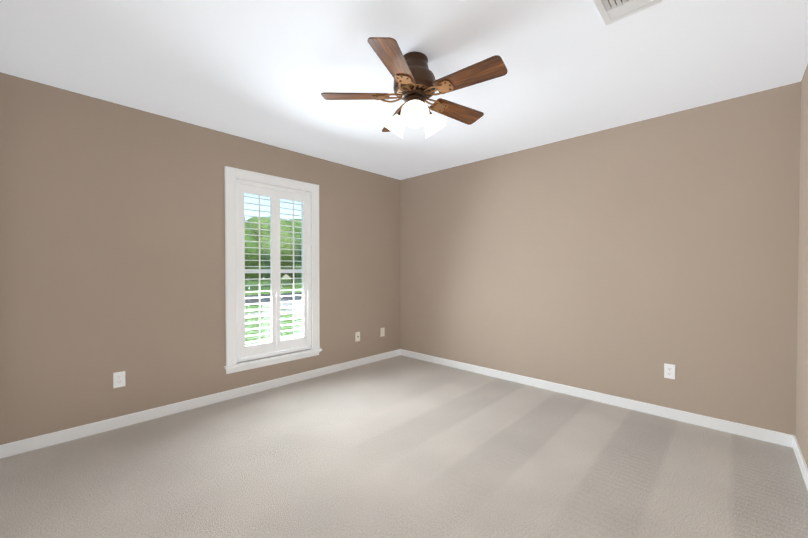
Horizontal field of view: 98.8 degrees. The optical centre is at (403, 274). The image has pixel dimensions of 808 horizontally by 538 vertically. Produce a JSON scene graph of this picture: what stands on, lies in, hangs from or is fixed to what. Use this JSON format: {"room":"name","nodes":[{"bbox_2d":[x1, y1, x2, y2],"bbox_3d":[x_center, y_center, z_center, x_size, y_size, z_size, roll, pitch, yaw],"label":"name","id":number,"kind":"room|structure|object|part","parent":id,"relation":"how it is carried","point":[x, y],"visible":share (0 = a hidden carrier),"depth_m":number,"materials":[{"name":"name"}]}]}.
{"room":"empty bedroom","nodes":[
{"label":"empty bedroom","id":0,"kind":"room"},
{"bbox_2d":[0,72,399,444],"bbox_3d":[-1.377,-0.070,3.531,0.140,2.440,3.997,1,1,43],"label":"wall","id":1,"kind":"structure","parent":0,"point":[112,237],"depth_m":2.68,"materials":[{"name":"paint"}]},
{"bbox_2d":[113,371,124,387],"bbox_3d":[-2.151,0.797,2.616,0.008,0.115,0.070,1,1,43],"label":"electrical outlet","id":2,"kind":"object","parent":1,"relation":"attached to","point":[118,379],"visible":1,"depth_m":2.61,"materials":[{"name":"white plastic"}]},
{"bbox_2d":[0,349,400,458],"bbox_3d":[-1.322,1.108,3.494,0.013,0.085,3.717,1,1,43],"label":"baseboard","id":3,"kind":"structure","parent":1,"relation":"attached to","point":[33,443],"depth_m":2.81,"materials":[{"name":"white wood"}]},
{"bbox_2d":[224,166,321,373],"bbox_3d":[-1.329,-0.037,3.546,0.190,1.893,1.011,1,1,43],"label":"window","id":4,"kind":"structure","parent":1,"relation":"in","point":[231,174],"depth_m":3.42,"materials":[{"name":"white wood"}]},
{"bbox_2d":[236,180,310,361],"bbox_3d":[-1.304,-0.030,3.522,0.073,1.706,0.781,1,1,43],"label":"window shutters","id":5,"kind":"object","parent":4,"relation":"attached to","point":[276,345],"visible":1,"depth_m":3.50,"materials":[{"name":"white wood"}]},
{"bbox_3d":[-1.373,-0.031,3.587,0.040,1.706,0.781,1,1,43],"label":"window sash","id":6,"kind":"part","parent":4,"relation":"part of","materials":[{"name":"white wood"}]},
{"bbox_2d":[355,332,359,341],"bbox_3d":[-0.570,0.775,4.282,0.017,0.115,0.070,1,1,43],"label":"outlet plate","id":7,"kind":"object","parent":1,"relation":"attached to","point":[357,336],"visible":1,"depth_m":4.28,"materials":[{"name":"beige plastic"}]},
{"bbox_2d":[380,328,384,336],"bbox_3d":[-0.284,0.771,4.590,0.008,0.115,0.070,1,1,43],"label":"electrical outlet","id":8,"kind":"object","parent":1,"relation":"attached to","point":[382,332],"visible":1,"depth_m":4.58,"materials":[{"name":"beige plastic"}]},
{"bbox_2d":[0,355,807,537],"bbox_3d":[0.010,1.228,2.236,3.960,0.120,3.997,1,1,43],"label":"floor","id":9,"kind":"structure","parent":0,"point":[400,446],"depth_m":2.05,"materials":[{"name":"carpet"}]},
{"bbox_2d":[0,0,807,179],"bbox_3d":[0.010,-1.347,2.200,3.960,0.150,3.997,1,1,43],"label":"ceiling","id":10,"kind":"structure","parent":0,"point":[268,72],"depth_m":2.07,"materials":[{"name":"paint"}]},
{"bbox_2d":[321,37,507,137],"bbox_3d":[0.089,-1.050,2.049,1.048,0.439,1.057,1,1,43],"label":"ceiling fan","id":11,"kind":"object","parent":10,"relation":"hanging from","point":[417,85],"visible":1,"depth_m":1.96,"materials":[{"name":"brown wood"}]},
{"bbox_2d":[593,0,661,25],"bbox_3d":[0.959,-1.256,1.516,0.230,0.013,0.425,1,1,43],"label":"ceiling vent","id":12,"kind":"object","parent":10,"relation":"in","point":[611,11],"visible":1,"depth_m":1.63,"materials":[{"name":"white metal"}]},
{"bbox_2d":[400,82,800,435],"bbox_3d":[1.386,-0.071,3.571,3.820,2.440,0.140,1,1,43],"label":"wall","id":13,"kind":"structure","parent":0,"point":[627,261],"depth_m":2.94,"materials":[{"name":"paint"}]},
{"bbox_2d":[401,349,794,447],"bbox_3d":[1.288,1.107,3.575,3.667,0.085,0.013,1,1,43],"label":"baseboard","id":14,"kind":"structure","parent":13,"relation":"attached to","point":[771,436],"depth_m":2.96,"materials":[{"name":"white wood"}]},
{"bbox_2d":[664,363,674,378],"bbox_3d":[2.131,0.780,2.776,0.070,0.115,0.008,1,1,43],"label":"electrical outlet","id":15,"kind":"object","parent":13,"relation":"attached to","point":[669,371],"visible":1,"depth_m":2.77,"materials":[{"name":"white plastic"}]},
{"bbox_2d":[796,64,807,466],"bbox_3d":[1.349,-0.034,0.855,0.140,2.440,3.857,1,1,43],"label":"wall","id":16,"kind":"structure","parent":0,"point":[802,385],"depth_m":2.14,"materials":[{"name":"paint"}]},
{"bbox_2d":[793,436,807,490],"bbox_3d":[1.337,1.143,0.970,0.013,0.085,3.704,1,1,43],"label":"baseboard","id":17,"kind":"structure","parent":16,"relation":"attached to","point":[800,459],"depth_m":2.06,"materials":[{"name":"white wood"}]},
{"label":"outside","id":18,"kind":"structure","parent":0,"visible":0},
{"bbox_2d":[245,279,301,345],"bbox_3d":[-38.040,1.125,49.441,116.160,0.300,140.000,1,1,43],"label":"lawn","id":19,"kind":"structure","parent":18,"point":[284,281],"depth_m":11.38,"materials":[{"name":"green plant"}]},
{"bbox_2d":[244,220,263,268],"bbox_3d":[-13.593,-1.626,27.145,5.842,5.808,3.926,1,1,43],"label":"tree","id":20,"kind":"object","parent":19,"relation":"on","point":[251,244],"depth_m":26.04,"materials":[{"name":"green plant"}]},
{"bbox_2d":[246,216,299,286],"bbox_3d":[-12.079,-2.020,31.339,5.620,6.482,4.413,1,1,43],"label":"tree","id":21,"kind":"object","parent":19,"relation":"on","point":[287,259],"depth_m":29.86,"materials":[{"name":"green plant"}]},
{"bbox_2d":[245,292,301,318],"bbox_3d":[-2.800,1.414,16.105,18.180,0.030,140.000,1,1,43],"label":"path","id":22,"kind":"structure","parent":19,"relation":"on","point":[283,304],"depth_m":16.96,"materials":[{"name":"concrete"}]},
{"bbox_2d":[281,218,301,282],"bbox_3d":[-13.552,-2.937,42.184,6.177,8.021,6.571,1,1,43],"label":"tree","id":23,"kind":"object","parent":19,"relation":"on","point":[298,235],"depth_m":40.05,"materials":[{"name":"green plant"}]},
{"bbox_2d":[245,264,301,280],"bbox_3d":[-26.253,-1.218,41.562,5.431,4.400,129.403,1,1,43],"label":"hedge","id":24,"kind":"object","parent":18,"point":[256,275],"depth_m":47.66,"materials":[{"name":"green plant"}]}
]}

